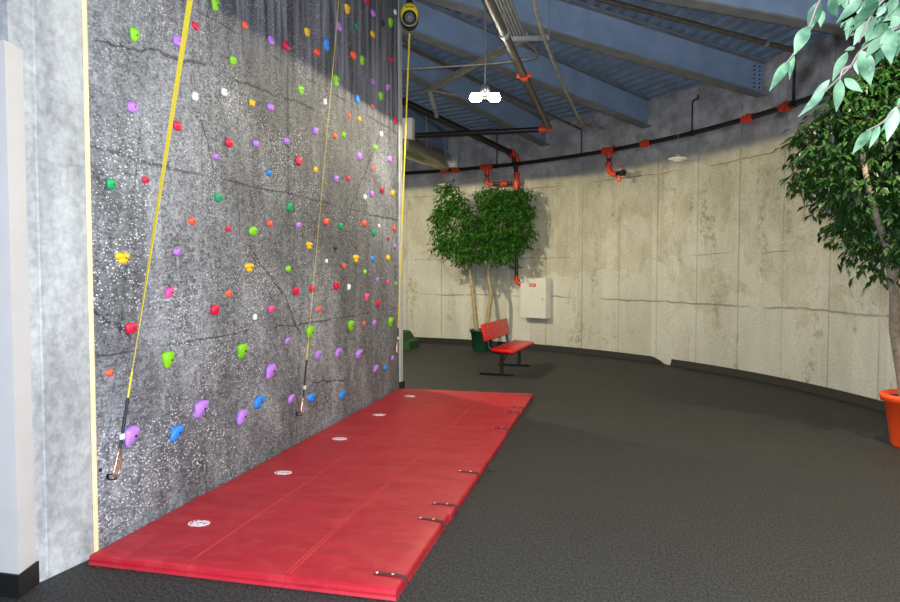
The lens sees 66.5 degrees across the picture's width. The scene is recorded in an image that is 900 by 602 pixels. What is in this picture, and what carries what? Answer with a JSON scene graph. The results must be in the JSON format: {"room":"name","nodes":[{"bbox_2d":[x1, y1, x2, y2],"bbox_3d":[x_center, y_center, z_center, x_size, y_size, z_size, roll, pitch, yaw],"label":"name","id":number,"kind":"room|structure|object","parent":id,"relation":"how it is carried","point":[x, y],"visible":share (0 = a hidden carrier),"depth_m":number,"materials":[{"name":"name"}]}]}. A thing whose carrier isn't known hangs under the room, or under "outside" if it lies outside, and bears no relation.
{"room":"indoor climbing gym","nodes":[
{"label":"indoor climbing gym","id":0,"kind":"room"},
{"bbox_2d":[0,40,35,573],"bbox_3d":[-3.341,0.102,3.868,2.288,2.870,0.160,1,2,14],"label":"wall","id":1,"kind":"structure","parent":0,"point":[17,503],"depth_m":3.57,"materials":[{"name":"white paint"}]},
{"bbox_2d":[0,561,39,598],"bbox_3d":[-3.336,1.473,3.920,2.300,0.125,0.178,1,2,14],"label":"baseboard","id":2,"kind":"structure","parent":1,"relation":"attached to","point":[15,586],"depth_m":3.59,"materials":[{"name":"black rubber"}]},
{"bbox_2d":[0,0,93,581],"bbox_3d":[-2.414,-1.437,3.807,0.488,5.950,0.455,1,2,14],"label":"wall pier","id":3,"kind":"object","parent":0,"point":[48,33],"visible":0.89,"depth_m":3.83,"materials":[{"name":"concrete"}]},
{"bbox_2d":[87,0,398,549],"bbox_3d":[-1.573,-1.567,6.870,0.320,5.950,5.870,1,2,14],"label":"wall","id":4,"kind":"structure","parent":0,"point":[159,475],"depth_m":5.50,"materials":[{"name":"concrete"}]},
{"bbox_2d":[82,0,98,552],"bbox_3d":[-2.120,-1.419,3.979,0.034,5.900,0.020,1,2,14],"label":"trim","id":5,"kind":"structure","parent":4,"relation":"attached to","point":[84,2],"depth_m":4.02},
{"bbox_2d":[105,368,113,376],"bbox_3d":[-2.068,0.437,4.181,0.021,0.051,0.072,1,2,14],"label":"hold","id":6,"kind":"object","parent":4,"relation":"attached to","point":[110,372],"visible":1,"depth_m":4.17,"materials":[{"name":"orange plastic"}]},
{"bbox_2d":[106,178,116,189],"bbox_3d":[-2.057,-0.711,4.175,0.024,0.067,0.074,1,2,14],"label":"hold","id":7,"kind":"object","parent":4,"relation":"attached to","point":[111,184],"visible":1,"depth_m":4.16,"materials":[{"name":"teal plastic"}]},
{"bbox_2d":[115,252,129,263],"bbox_3d":[-2.034,-0.267,4.278,0.028,0.078,0.130,1,2,14],"label":"hold","id":8,"kind":"object","parent":4,"relation":"attached to","point":[122,258],"visible":1,"depth_m":4.26,"materials":[{"name":"yellow plastic"}]},
{"bbox_2d":[125,323,136,333],"bbox_3d":[-2.020,0.173,4.360,0.026,0.069,0.098,1,2,14],"label":"hold","id":9,"kind":"object","parent":4,"relation":"attached to","point":[130,328],"visible":1,"depth_m":4.34,"materials":[{"name":"plastic"}]},
{"bbox_2d":[124,425,139,446],"bbox_3d":[-2.015,0.856,4.373,0.043,0.128,0.129,1,2,14],"label":"hold","id":10,"kind":"object","parent":4,"relation":"attached to","point":[132,432],"visible":0.98,"depth_m":4.34,"materials":[{"name":"purple plastic"}]},
{"bbox_2d":[127,101,137,112],"bbox_3d":[-2.008,-1.230,4.351,0.027,0.079,0.090,1,2,14],"label":"hold","id":11,"kind":"object","parent":4,"relation":"attached to","point":[132,107],"visible":1,"depth_m":4.33,"materials":[{"name":"purple plastic"}]},
{"bbox_2d":[129,27,139,41],"bbox_3d":[-2.000,-1.690,4.359,0.028,0.090,0.087,1,2,14],"label":"hold","id":12,"kind":"object","parent":4,"relation":"attached to","point":[134,32],"visible":1,"depth_m":4.34,"materials":[{"name":"plastic"}]},
{"bbox_2d":[142,176,148,182],"bbox_3d":[-1.984,-0.791,4.481,0.020,0.044,0.064,1,2,14],"label":"hold","id":13,"kind":"object","parent":4,"relation":"attached to","point":[145,179],"visible":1,"depth_m":4.46,"materials":[{"name":"plastic"}]},
{"bbox_2d":[112,0,192,477],"bbox_3d":[-1.798,-1.478,4.514,0.553,5.071,1.047,1,2,14],"label":"auto belay","id":14,"kind":"object","parent":4,"relation":"attached to","point":[189,2],"visible":1,"depth_m":4.41,"materials":[{"name":"yellow fabric"}]},
{"bbox_2d":[162,351,174,368],"bbox_3d":[-1.929,0.405,4.716,0.040,0.119,0.109,1,2,14],"label":"hold","id":15,"kind":"object","parent":4,"relation":"attached to","point":[167,356],"visible":1,"depth_m":4.69,"materials":[{"name":"plastic"}]},
{"bbox_2d":[165,286,173,297],"bbox_3d":[-1.926,-0.060,4.734,0.029,0.083,0.092,1,2,14],"label":"hold","id":16,"kind":"object","parent":4,"relation":"attached to","point":[169,291],"visible":1,"depth_m":4.71,"materials":[{"name":"pink plastic"}]},
{"bbox_2d":[170,425,183,441],"bbox_3d":[-1.910,0.929,4.824,0.036,0.102,0.140,1,2,14],"label":"hold","id":17,"kind":"object","parent":4,"relation":"attached to","point":[176,431],"visible":1,"depth_m":4.79,"materials":[{"name":"blue plastic"}]},
{"bbox_2d":[173,35,180,46],"bbox_3d":[-1.897,-1.815,4.787,0.025,0.073,0.090,1,2,14],"label":"hold","id":18,"kind":"object","parent":4,"relation":"attached to","point":[176,39],"visible":0.91,"depth_m":4.76,"materials":[{"name":"purple plastic"}]},
{"bbox_2d":[173,120,181,130],"bbox_3d":[-1.902,-1.226,4.796,0.023,0.068,0.088,1,2,14],"label":"hold","id":19,"kind":"object","parent":4,"relation":"attached to","point":[177,125],"visible":0.98,"depth_m":4.78,"materials":[{"name":"plastic"}]},
{"bbox_2d":[173,248,181,255],"bbox_3d":[-1.906,-0.344,4.817,0.022,0.057,0.094,1,2,14],"label":"hold","id":20,"kind":"object","parent":4,"relation":"attached to","point":[176,251],"visible":1,"depth_m":4.80,"materials":[{"name":"purple plastic"}]},
{"bbox_2d":[187,217,195,224],"bbox_3d":[-1.867,-0.578,4.972,0.021,0.059,0.090,1,2,14],"label":"hold","id":21,"kind":"object","parent":4,"relation":"attached to","point":[192,221],"visible":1,"depth_m":4.96,"materials":[{"name":"orange plastic"}]},
{"bbox_2d":[192,91,198,100],"bbox_3d":[-1.848,-1.494,4.996,0.028,0.069,0.063,1,2,14],"label":"hold","id":22,"kind":"object","parent":4,"relation":"attached to","point":[195,96],"visible":1,"depth_m":4.98,"materials":[{"name":"white plastic"}]},
{"bbox_2d":[192,21,198,30],"bbox_3d":[-1.847,-2.001,4.995,0.021,0.055,0.077,1,2,14],"label":"hold","id":23,"kind":"object","parent":4,"relation":"attached to","point":[195,25],"visible":1,"depth_m":4.98,"materials":[{"name":"plastic"}]},
{"bbox_2d":[194,399,208,418],"bbox_3d":[-1.838,0.802,5.103,0.044,0.130,0.158,1,2,14],"label":"hold","id":24,"kind":"object","parent":4,"relation":"attached to","point":[200,407],"visible":1,"depth_m":5.06,"materials":[{"name":"purple plastic"}]},
{"bbox_2d":[210,305,219,314],"bbox_3d":[-1.798,0.069,5.266,0.030,0.081,0.103,1,2,14],"label":"hold","id":25,"kind":"object","parent":4,"relation":"attached to","point":[214,309],"visible":1,"depth_m":5.24,"materials":[{"name":"plastic"}]},
{"bbox_2d":[211,0,219,10],"bbox_3d":[-1.782,-2.259,5.230,0.030,0.096,0.092,1,2,14],"label":"hold","id":26,"kind":"object","parent":4,"relation":"attached to","point":[215,3],"visible":1,"depth_m":5.21,"materials":[{"name":"plastic"}]},
{"bbox_2d":[213,153,220,159],"bbox_3d":[-1.788,-1.110,5.273,0.022,0.055,0.091,1,2,14],"label":"hold","id":27,"kind":"object","parent":4,"relation":"attached to","point":[216,156],"visible":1,"depth_m":5.26,"materials":[{"name":"purple plastic"}]},
{"bbox_2d":[214,193,221,201],"bbox_3d":[-1.784,-0.799,5.296,0.025,0.065,0.088,1,2,14],"label":"hold","id":28,"kind":"object","parent":4,"relation":"attached to","point":[218,197],"visible":1,"depth_m":5.28,"materials":[{"name":"teal plastic"}]},
{"bbox_2d":[221,88,227,95],"bbox_3d":[-1.759,-1.633,5.363,0.025,0.064,0.064,1,2,14],"label":"hold","id":29,"kind":"object","parent":4,"relation":"attached to","point":[224,92],"visible":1,"depth_m":5.34,"materials":[{"name":"white plastic"}]},
{"bbox_2d":[225,138,233,147],"bbox_3d":[-1.743,-1.252,5.441,0.028,0.070,0.104,1,2,14],"label":"hold","id":30,"kind":"object","parent":4,"relation":"attached to","point":[229,143],"visible":1,"depth_m":5.41,"materials":[{"name":"plastic"}]},
{"bbox_2d":[229,56,236,64],"bbox_3d":[-1.728,-1.919,5.486,0.023,0.067,0.095,1,2,14],"label":"hold","id":31,"kind":"object","parent":4,"relation":"attached to","point":[233,60],"visible":1,"depth_m":5.47,"materials":[{"name":"plastic"}]},
{"bbox_2d":[237,409,247,424],"bbox_3d":[-1.703,0.955,5.661,0.046,0.127,0.135,1,2,14],"label":"hold","id":32,"kind":"object","parent":4,"relation":"attached to","point":[242,414],"visible":1,"depth_m":5.62,"materials":[{"name":"purple plastic"}]},
{"bbox_2d":[237,343,247,358],"bbox_3d":[-1.702,0.414,5.652,0.042,0.128,0.130,1,2,14],"label":"hold","id":33,"kind":"object","parent":4,"relation":"attached to","point":[242,349],"visible":1,"depth_m":5.62,"materials":[{"name":"plastic"}]},
{"bbox_2d":[244,263,253,271],"bbox_3d":[-1.677,-0.279,5.754,0.029,0.081,0.136,1,2,14],"label":"hold","id":34,"kind":"object","parent":4,"relation":"attached to","point":[248,266],"visible":1,"depth_m":5.73,"materials":[{"name":"yellow plastic"}]},
{"bbox_2d":[248,226,257,235],"bbox_3d":[-1.659,-0.594,5.813,0.030,0.084,0.140,1,2,14],"label":"hold","id":35,"kind":"object","parent":4,"relation":"attached to","point":[252,230],"visible":1,"depth_m":5.78,"materials":[{"name":"plastic"}]},
{"bbox_2d":[252,139,259,147],"bbox_3d":[-1.646,-1.344,5.847,0.024,0.067,0.108,1,2,14],"label":"hold","id":36,"kind":"object","parent":4,"relation":"attached to","point":[255,142],"visible":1,"depth_m":5.83,"materials":[{"name":"purple plastic"}]},
{"bbox_2d":[254,395,264,408],"bbox_3d":[-1.638,0.874,5.942,0.038,0.111,0.164,1,2,14],"label":"hold","id":37,"kind":"object","parent":4,"relation":"attached to","point":[259,400],"visible":1,"depth_m":5.90,"materials":[{"name":"blue plastic"}]},
{"bbox_2d":[267,102,273,110],"bbox_3d":[-1.583,-1.722,6.084,0.028,0.079,0.124,1,2,14],"label":"hold","id":38,"kind":"object","parent":4,"relation":"attached to","point":[270,106],"visible":1,"depth_m":6.06,"materials":[{"name":"purple plastic"}]},
{"bbox_2d":[266,363,275,378],"bbox_3d":[-1.587,0.627,6.130,0.044,0.135,0.154,1,2,14],"label":"hold","id":39,"kind":"object","parent":4,"relation":"attached to","point":[271,368],"visible":1,"depth_m":6.08,"materials":[{"name":"purple plastic"}]},
{"bbox_2d":[268,35,274,44],"bbox_3d":[-1.579,-2.309,6.079,0.025,0.075,0.103,1,2,14],"label":"hold","id":40,"kind":"object","parent":4,"relation":"attached to","point":[271,40],"visible":1,"depth_m":6.06,"materials":[{"name":"purple plastic"}]},
{"bbox_2d":[268,305,274,312],"bbox_3d":[-1.592,0.070,6.130,0.024,0.064,0.093,1,2,14],"label":"hold","id":41,"kind":"object","parent":4,"relation":"attached to","point":[271,308],"visible":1,"depth_m":6.11,"materials":[{"name":"pink plastic"}]},
{"bbox_2d":[283,40,289,50],"bbox_3d":[-1.510,-2.363,6.354,0.030,0.079,0.126,1,2,14],"label":"hold","id":42,"kind":"object","parent":4,"relation":"attached to","point":[286,45],"visible":1,"depth_m":6.33,"materials":[{"name":"plastic"}]},
{"bbox_2d":[286,203,292,210],"bbox_3d":[-1.501,-0.885,6.456,0.028,0.076,0.110,1,2,14],"label":"hold","id":43,"kind":"object","parent":4,"relation":"attached to","point":[289,206],"visible":1,"depth_m":6.43,"materials":[{"name":"teal plastic"}]},
{"bbox_2d":[288,394,294,403],"bbox_3d":[-1.502,0.930,6.532,0.027,0.084,0.130,1,2,14],"label":"hold","id":44,"kind":"object","parent":4,"relation":"attached to","point":[292,396],"visible":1,"depth_m":6.50,"materials":[{"name":"purple plastic"}]},
{"bbox_2d":[292,287,299,294],"bbox_3d":[-1.474,-0.097,6.593,0.031,0.084,0.128,1,2,14],"label":"hold","id":45,"kind":"object","parent":4,"relation":"attached to","point":[295,290],"visible":1,"depth_m":6.56,"materials":[{"name":"plastic"}]},
{"bbox_2d":[295,156,301,165],"bbox_3d":[-1.454,-1.351,6.617,0.034,0.088,0.108,1,2,14],"label":"hold","id":46,"kind":"object","parent":4,"relation":"attached to","point":[298,160],"visible":1,"depth_m":6.59,"materials":[{"name":"plastic"}]},
{"bbox_2d":[298,85,303,94],"bbox_3d":[-1.441,-2.047,6.655,0.028,0.084,0.112,1,2,14],"label":"hold","id":47,"kind":"object","parent":4,"relation":"attached to","point":[300,88],"visible":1,"depth_m":6.64,"materials":[{"name":"plastic"}]},
{"bbox_2d":[304,27,309,36],"bbox_3d":[-1.404,-2.655,6.782,0.028,0.081,0.111,1,2,14],"label":"hold","id":48,"kind":"object","parent":4,"relation":"attached to","point":[307,30],"visible":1,"depth_m":6.76,"materials":[{"name":"yellow plastic"}]},
{"bbox_2d":[306,326,314,338],"bbox_3d":[-1.398,0.314,6.902,0.043,0.136,0.152,1,2,14],"label":"hold","id":49,"kind":"object","parent":4,"relation":"attached to","point":[309,333],"visible":0.98,"depth_m":6.87,"materials":[{"name":"plastic"}]},
{"bbox_2d":[307,393,314,401],"bbox_3d":[-1.395,0.980,6.952,0.037,0.095,0.162,1,2,14],"label":"hold","id":50,"kind":"object","parent":4,"relation":"attached to","point":[311,397],"visible":1,"depth_m":6.91,"materials":[{"name":"blue plastic"}]},
{"bbox_2d":[312,127,318,134],"bbox_3d":[-1.364,-1.733,6.983,0.030,0.079,0.119,1,2,14],"label":"hold","id":51,"kind":"object","parent":4,"relation":"attached to","point":[315,130],"visible":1,"depth_m":6.95,"materials":[{"name":"purple plastic"}]},
{"bbox_2d":[315,350,321,358],"bbox_3d":[-1.354,0.556,7.116,0.033,0.093,0.144,1,2,14],"label":"hold","id":52,"kind":"object","parent":4,"relation":"attached to","point":[318,353],"visible":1,"depth_m":7.08,"materials":[{"name":"purple plastic"}]},
{"bbox_2d":[300,2,338,414],"bbox_3d":[-1.187,-1.509,6.789,0.553,5.201,0.547,0,2,-4],"label":"auto belay","id":53,"kind":"object","parent":4,"relation":"attached to","point":[304,386],"visible":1,"depth_m":6.66,"materials":[{"name":"yellow fabric"}]},
{"bbox_2d":[324,38,329,50],"bbox_3d":[-1.291,-2.699,7.221,0.040,0.130,0.104,1,2,14],"label":"hold","id":54,"kind":"object","parent":4,"relation":"attached to","point":[326,41],"visible":1,"depth_m":7.20,"materials":[{"name":"blue plastic"}]},
{"bbox_2d":[333,74,339,86],"bbox_3d":[-1.231,-2.398,7.480,0.040,0.121,0.160,1,2,14],"label":"hold","id":55,"kind":"object","parent":4,"relation":"attached to","point":[336,79],"visible":1,"depth_m":7.44,"materials":[{"name":"plastic"}]},
{"bbox_2d":[333,282,339,289],"bbox_3d":[-1.243,-0.164,7.543,0.032,0.090,0.142,1,2,14],"label":"hold","id":56,"kind":"object","parent":4,"relation":"attached to","point":[336,285],"visible":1,"depth_m":7.51,"materials":[{"name":"plastic"}]},
{"bbox_2d":[335,348,341,357],"bbox_3d":[-1.228,0.574,7.627,0.036,0.106,0.155,1,2,14],"label":"hold","id":57,"kind":"object","parent":4,"relation":"attached to","point":[338,350],"visible":1,"depth_m":7.58,"materials":[{"name":"purple plastic"}]},
{"bbox_2d":[340,390,345,398],"bbox_3d":[-1.203,1.056,7.760,0.033,0.094,0.154,1,2,14],"label":"hold","id":58,"kind":"object","parent":4,"relation":"attached to","point":[343,392],"visible":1,"depth_m":7.72,"materials":[{"name":"blue plastic"}]},
{"bbox_2d":[344,4,350,13],"bbox_3d":[-1.155,-3.305,7.771,0.033,0.104,0.139,1,2,14],"label":"hold","id":59,"kind":"object","parent":4,"relation":"attached to","point":[347,7],"visible":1,"depth_m":7.75,"materials":[{"name":"yellow plastic"}]},
{"bbox_2d":[348,320,354,330],"bbox_3d":[-1.142,0.288,7.967,0.039,0.131,0.161,1,2,14],"label":"hold","id":60,"kind":"object","parent":4,"relation":"attached to","point":[351,322],"visible":1,"depth_m":7.93,"materials":[{"name":"plastic"}]},
{"bbox_2d":[356,349,362,358],"bbox_3d":[-1.078,0.633,8.242,0.040,0.109,0.173,1,2,14],"label":"hold","id":61,"kind":"object","parent":4,"relation":"attached to","point":[359,351],"visible":1,"depth_m":8.20,"materials":[{"name":"purple plastic"}]},
{"bbox_2d":[388,317,393,326],"bbox_3d":[-0.801,0.292,9.360,0.047,0.134,0.150,1,2,14],"label":"hold","id":62,"kind":"object","parent":4,"relation":"attached to","point":[390,320],"visible":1,"depth_m":9.32,"materials":[{"name":"plastic"}]},
{"bbox_2d":[398,0,402,381],"bbox_3d":[-0.869,-1.665,9.795,0.360,5.900,0.140,1,2,14],"label":"trim","id":63,"kind":"structure","parent":4,"relation":"attached to","point":[399,1],"depth_m":9.73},
{"bbox_2d":[396,0,418,353],"bbox_3d":[-0.604,-1.779,9.553,0.357,5.018,0.282,0,2,-6],"label":"auto belay","id":64,"kind":"object","parent":4,"relation":"attached to","point":[409,15],"visible":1,"depth_m":9.51,"materials":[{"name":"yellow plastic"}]},
{"bbox_2d":[0,342,899,601],"bbox_3d":[-4.439,1.478,7.657,20.380,0.200,20.380,1,2,14],"label":"floor","id":65,"kind":"structure","parent":0,"point":[618,480],"depth_m":5.02,"materials":[{"name":"carpet"}]},
{"bbox_2d":[88,492,448,600],"bbox_3d":[-1.040,1.479,4.341,1.897,0.078,1.193,1,2,14],"label":"mat","id":66,"kind":"object","parent":65,"relation":"on","point":[367,551],"visible":1,"depth_m":4.13,"materials":[{"name":"red plastic"}]},
{"bbox_2d":[209,451,484,520],"bbox_3d":[-0.747,1.431,5.486,1.897,0.078,1.225,1,2,14],"label":"mat","id":67,"kind":"object","parent":65,"relation":"on","point":[443,486],"visible":0.94,"depth_m":5.37,"materials":[{"name":"red plastic"}]},
{"bbox_2d":[284,424,505,471],"bbox_3d":[-0.434,1.388,6.630,1.978,0.072,1.172,1,2,14],"label":"mat","id":68,"kind":"object","parent":65,"relation":"on","point":[478,447],"visible":0.94,"depth_m":6.58,"materials":[{"name":"red plastic"}]},
{"bbox_2d":[403,330,418,349],"bbox_3d":[-1.382,0.863,15.459,1.220,0.370,0.760,1,2,14],"label":"block","id":69,"kind":"object","parent":65,"relation":"on","point":[409,342],"visible":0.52,"depth_m":15.26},
{"bbox_2d":[335,404,520,435],"bbox_3d":[-0.200,1.335,7.762,1.887,0.078,1.160,1,2,14],"label":"mat","id":70,"kind":"object","parent":65,"relation":"on","point":[430,417],"visible":0.91,"depth_m":7.69,"materials":[{"name":"red plastic"}]},
{"bbox_2d":[372,388,532,414],"bbox_3d":[0.076,1.287,8.893,1.903,0.078,1.190,1,2,14],"label":"mat","id":71,"kind":"object","parent":65,"relation":"on","point":[415,397],"visible":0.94,"depth_m":8.81,"materials":[{"name":"red plastic"}]},
{"bbox_2d":[425,179,541,350],"bbox_3d":[0.704,-0.790,14.865,2.534,3.723,1.257,0,2,4],"label":"potted ficus","id":72,"kind":"object","parent":65,"relation":"on","point":[497,240],"visible":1,"depth_m":14.65,"materials":[{"name":"green plant"}]},
{"bbox_2d":[469,328,491,350],"bbox_3d":[0.698,0.842,14.955,0.550,0.455,0.550,1,2,14],"label":"pot","id":73,"kind":"object","parent":72,"relation":"attached to","point":[478,344],"depth_m":14.77,"materials":[{"name":"green plastic"}]},
{"bbox_2d":[479,318,533,375],"bbox_3d":[0.975,0.776,11.802,0.630,0.853,1.580,1,3,19],"label":"park bench","id":74,"kind":"object","parent":65,"relation":"on","point":[495,329],"visible":1,"depth_m":11.49,"materials":[{"name":"red plastic"}]},
{"bbox_2d":[769,0,899,153],"bbox_3d":[1.680,0.118,1.981,1.668,2.996,1.253,1,2,14],"label":"branch","id":75,"kind":"object","parent":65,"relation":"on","point":[884,39],"visible":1,"depth_m":1.55,"materials":[{"name":"green plant"}]},
{"bbox_2d":[771,51,899,447],"bbox_3d":[4.285,-0.558,6.743,2.163,3.946,1.602,0,2,7],"label":"potted ficus","id":76,"kind":"object","parent":65,"relation":"on","point":[862,190],"visible":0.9,"depth_m":6.50,"materials":[{"name":"green plant"}]},
{"bbox_2d":[879,389,899,447],"bbox_3d":[4.531,1.162,6.659,0.636,0.515,0.636,1,2,14],"label":"pot","id":77,"kind":"object","parent":76,"relation":"attached to","point":[891,397],"depth_m":6.64,"materials":[{"name":"orange plastic"}]},
{"bbox_2d":[402,0,832,130],"bbox_3d":[-4.439,-4.226,7.416,20.285,1.487,20.285,1,2,14],"label":"ceiling","id":78,"kind":"structure","parent":0,"point":[650,82],"depth_m":11.54,"materials":[{"name":"metal"}]},
{"bbox_2d":[402,85,414,139],"bbox_3d":[-0.753,-3.293,11.983,0.240,0.930,0.170,1,2,14],"label":"junction box","id":79,"kind":"object","parent":78,"relation":"hanging from","point":[410,129],"visible":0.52,"depth_m":11.91,"materials":[{"name":"grey metal"}]},
{"bbox_2d":[402,105,447,149],"bbox_3d":[-1.984,-4.128,12.324,0.210,1.798,8.560,1,3,27],"label":"roof beam","id":80,"kind":"structure","parent":78,"relation":"attached to","point":[420,119],"depth_m":15.19,"materials":[{"name":"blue metal"}]},
{"bbox_2d":[402,104,458,169],"bbox_3d":[-0.449,-3.313,13.977,0.582,1.305,3.752,1,2,14],"label":"ventilation duct","id":81,"kind":"object","parent":78,"relation":"hanging from","point":[418,151],"visible":0.79,"depth_m":13.78,"materials":[{"name":"silver metal"}]},
{"bbox_2d":[402,38,549,146],"bbox_3d":[-0.792,-4.094,11.516,0.210,1.798,8.560,2,3,42],"label":"roof beam","id":82,"kind":"structure","parent":78,"relation":"attached to","point":[507,113],"depth_m":12.83,"materials":[{"name":"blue metal"}]},
{"bbox_2d":[469,4,500,101],"bbox_3d":[0.433,-3.383,8.447,0.385,1.839,0.133,0,2,0],"label":"lamp","id":83,"kind":"object","parent":78,"relation":"hanging from","point":[484,89],"visible":1,"depth_m":8.44,"materials":[{"name":"metal"}]},
{"bbox_2d":[483,0,552,133],"bbox_3d":[0.798,-3.368,8.395,0.247,0.980,8.557,1,2,13],"label":"pipe","id":84,"kind":"object","parent":78,"relation":"hanging from","point":[503,31],"visible":1,"depth_m":8.24,"materials":[{"name":"metal"}]},
{"bbox_2d":[415,127,538,137],"bbox_3d":[-0.312,-3.152,12.995,4.050,0.096,0.096,1,2,14],"label":"pipe","id":85,"kind":"object","parent":84,"relation":"attached to","point":[527,129],"visible":0.6,"depth_m":12.76,"materials":[{"name":"metal"}]},
{"bbox_2d":[402,0,651,128],"bbox_3d":[0.127,-4.049,10.458,8.560,1.798,0.210,-2,3,-34],"label":"roof beam","id":86,"kind":"structure","parent":78,"relation":"attached to","point":[439,27],"depth_m":11.27,"materials":[{"name":"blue metal"}]},
{"bbox_2d":[427,32,527,117],"bbox_3d":[0.549,-3.470,10.852,0.570,0.623,2.894,-1,3,-30],"label":"brace angle","id":87,"kind":"object","parent":86,"relation":"attached to","point":[502,49],"visible":0.84,"depth_m":11.06,"materials":[{"name":"metal"}]},
{"bbox_2d":[511,0,549,41],"bbox_3d":[0.945,-3.701,8.459,0.564,0.980,0.054,0,2,6],"label":"channel","id":88,"kind":"object","parent":78,"relation":"hanging from","point":[514,38],"visible":0.56,"depth_m":8.45,"materials":[{"name":"metal"}]},
{"bbox_2d":[402,0,538,69],"bbox_3d":[-0.376,-3.232,7.189,2.097,0.032,5.250,1,2,14],"label":"conduit","id":89,"kind":"object","parent":88,"relation":"attached to","point":[511,1],"visible":0.77,"depth_m":9.59,"materials":[{"name":"metal"}]},
{"bbox_2d":[495,0,512,35],"bbox_3d":[0.287,-3.204,6.531,0.032,0.032,4.282,1,2,14],"label":"conduit","id":90,"kind":"object","parent":88,"relation":"attached to","point":[496,1],"visible":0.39,"depth_m":7.75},
{"bbox_2d":[498,0,515,35],"bbox_3d":[0.325,-3.204,6.525,0.032,0.032,4.288,1,2,14],"label":"conduit","id":91,"kind":"object","parent":88,"relation":"attached to","point":[500,1],"visible":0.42,"depth_m":7.92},
{"bbox_2d":[502,0,518,35],"bbox_3d":[0.363,-3.203,6.519,0.032,0.032,4.293,1,2,14],"label":"conduit","id":92,"kind":"object","parent":88,"relation":"attached to","point":[503,1],"visible":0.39,"depth_m":7.87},
{"bbox_2d":[506,0,521,35],"bbox_3d":[0.401,-3.203,6.512,0.032,0.032,4.298,1,2,14],"label":"conduit","id":93,"kind":"object","parent":88,"relation":"attached to","point":[507,1],"visible":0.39,"depth_m":7.85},
{"bbox_2d":[402,44,897,174],"bbox_3d":[1.691,-3.268,12.675,2.969,0.900,13.713,-2,3,-40],"label":"pipe","id":94,"kind":"object","parent":78,"relation":"hanging from","point":[785,106],"visible":0.78,"depth_m":11.91,"materials":[{"name":"metal"}]},
{"bbox_2d":[402,97,519,167],"bbox_3d":[0.094,-3.311,13.364,0.190,0.899,4.503,2,3,39],"label":"pipe","id":95,"kind":"object","parent":94,"relation":"attached to","point":[509,152],"visible":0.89,"depth_m":13.33,"materials":[{"name":"metal"}]},
{"bbox_2d":[402,44,581,152],"bbox_3d":[0.786,-3.527,12.127,5.030,1.244,0.070,-2,3,-42],"label":"pipe","id":96,"kind":"object","parent":94,"relation":"on","point":[403,45],"visible":0.86,"depth_m":12.16,"materials":[{"name":"metal"}]},
{"bbox_2d":[480,164,512,185],"bbox_3d":[1.076,-2.804,15.268,0.861,0.512,0.179,1,3,24],"label":"pipe","id":97,"kind":"object","parent":94,"relation":"attached to","point":[486,167],"visible":0.89,"depth_m":15.29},
{"bbox_2d":[601,145,625,181],"bbox_3d":[3.156,-2.634,13.177,0.160,0.701,0.529,-2,3,-37],"label":"valve","id":98,"kind":"object","parent":94,"relation":"attached to","point":[608,151],"visible":0.98,"depth_m":13.21,"materials":[{"name":"red metal"}]},
{"bbox_2d":[668,99,687,162],"bbox_3d":[3.942,-3.083,11.835,0.330,1.381,0.330,1,2,14],"label":"pendant lamp","id":99,"kind":"object","parent":78,"relation":"hanging from","point":[678,158],"visible":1,"depth_m":11.82,"materials":[{"name":"metal"}]},
{"bbox_2d":[594,0,793,52],"bbox_3d":[1.653,-3.967,8.847,6.520,1.042,0.112,-1,2,-13],"label":"pipe","id":100,"kind":"object","parent":78,"relation":"attached to","point":[766,42],"visible":0.86,"depth_m":9.23,"materials":[{"name":"metal"}]},
{"bbox_2d":[648,0,899,39],"bbox_3d":[1.031,-3.935,7.771,8.560,1.798,0.210,0,2,-4],"label":"roof beam","id":101,"kind":"structure","parent":78,"relation":"attached to","point":[793,13],"depth_m":7.96,"materials":[{"name":"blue metal"}]},
{"bbox_2d":[402,34,899,400],"bbox_3d":[-4.439,-1.100,7.548,20.280,4.960,20.280,1,2,14],"label":"wall","id":102,"kind":"structure","parent":0,"point":[704,258],"depth_m":12.28,"materials":[{"name":"concrete"}]},
{"bbox_2d":[399,380,404,388],"bbox_3d":[-0.860,1.217,9.915,0.380,0.130,0.170,1,2,14],"label":"baseboard","id":103,"kind":"structure","parent":102,"relation":"attached to","point":[402,383],"depth_m":9.84,"materials":[{"name":"black rubber"}]},
{"bbox_2d":[511,156,521,285],"bbox_3d":[1.535,-1.745,15.105,0.426,2.866,0.326,1,2,14],"label":"riser pipe","id":104,"kind":"object","parent":102,"relation":"attached to","point":[516,174],"visible":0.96,"depth_m":15.06,"materials":[{"name":"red metal"}]},
{"bbox_2d":[520,278,550,318],"bbox_3d":[1.859,-0.068,14.932,0.652,0.875,0.237,2,3,41],"label":"electrical box","id":105,"kind":"object","parent":102,"relation":"attached to","point":[535,298],"visible":1,"depth_m":14.81,"materials":[{"name":"white metal"}]},
{"bbox_2d":[414,337,664,365],"bbox_3d":[-1.886,0.979,15.724,13.042,0.115,2.629,1,3,18],"label":"baseboard","id":106,"kind":"structure","parent":102,"relation":"attached to","point":[644,358],"depth_m":14.46,"materials":[{"name":"black rubber"}]},
{"bbox_2d":[531,0,606,129],"bbox_3d":[1.940,-3.218,10.424,0.382,0.413,7.427,1,3,17],"label":"conduit","id":107,"kind":"object","parent":102,"relation":"attached to","point":[534,4],"visible":1,"depth_m":9.09,"materials":[{"name":"metal"}]},
{"bbox_2d":[420,0,767,97],"bbox_3d":[0.756,-3.994,9.174,8.560,1.798,0.210,-1,3,-19],"label":"roof beam","id":108,"kind":"structure","parent":102,"relation":"attached to","point":[573,22],"depth_m":9.80,"materials":[{"name":"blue metal"}]},
{"bbox_2d":[670,359,885,411],"bbox_3d":[4.594,1.333,7.354,1.501,0.115,10.296,0,2,2],"label":"baseboard","id":109,"kind":"structure","parent":102,"relation":"attached to","point":[872,403],"depth_m":10.11,"materials":[{"name":"black rubber"}]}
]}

